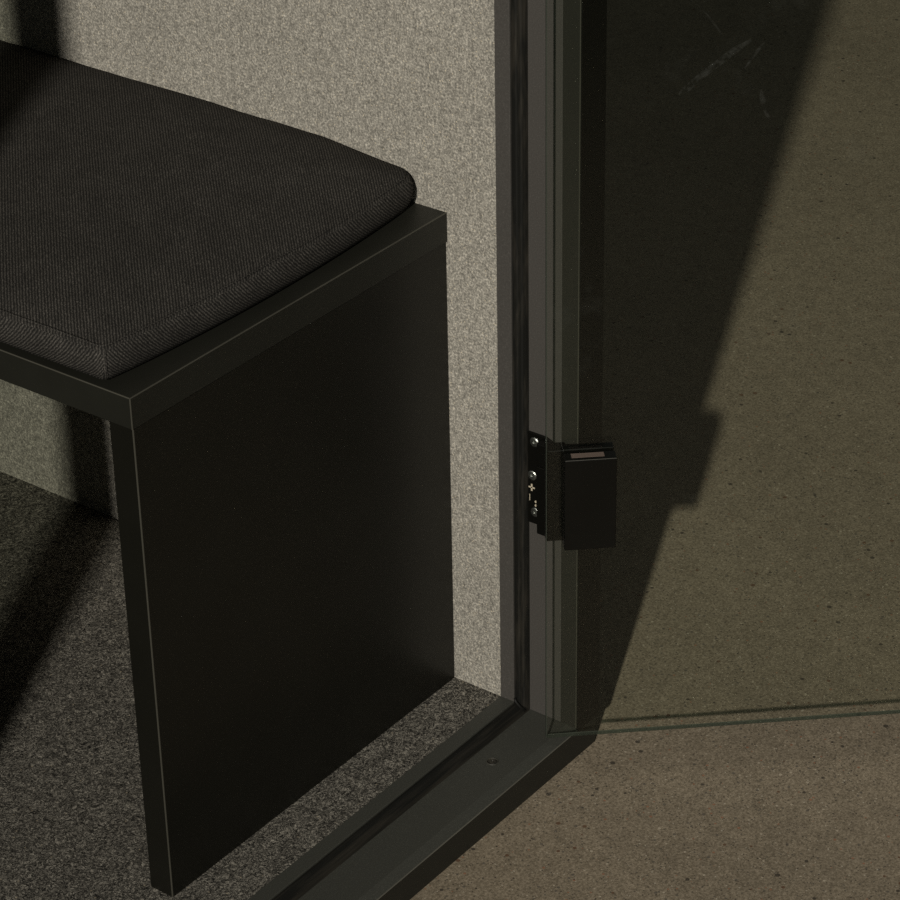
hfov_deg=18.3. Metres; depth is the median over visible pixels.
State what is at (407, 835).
door surround
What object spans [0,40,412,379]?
seat cushion
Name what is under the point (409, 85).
wall
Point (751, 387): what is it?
floor
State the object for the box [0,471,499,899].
floor
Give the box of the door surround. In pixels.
[248,0,616,899]
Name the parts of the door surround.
door sill, door post, mounting plate, arm, post trim, hinge, post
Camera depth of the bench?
2.14 m
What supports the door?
attached to the door surround
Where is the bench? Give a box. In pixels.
[0,201,453,896]
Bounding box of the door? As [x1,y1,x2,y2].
[545,0,899,737]
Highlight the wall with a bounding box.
[0,0,500,695]
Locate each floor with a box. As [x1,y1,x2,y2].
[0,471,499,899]
[410,0,899,899]

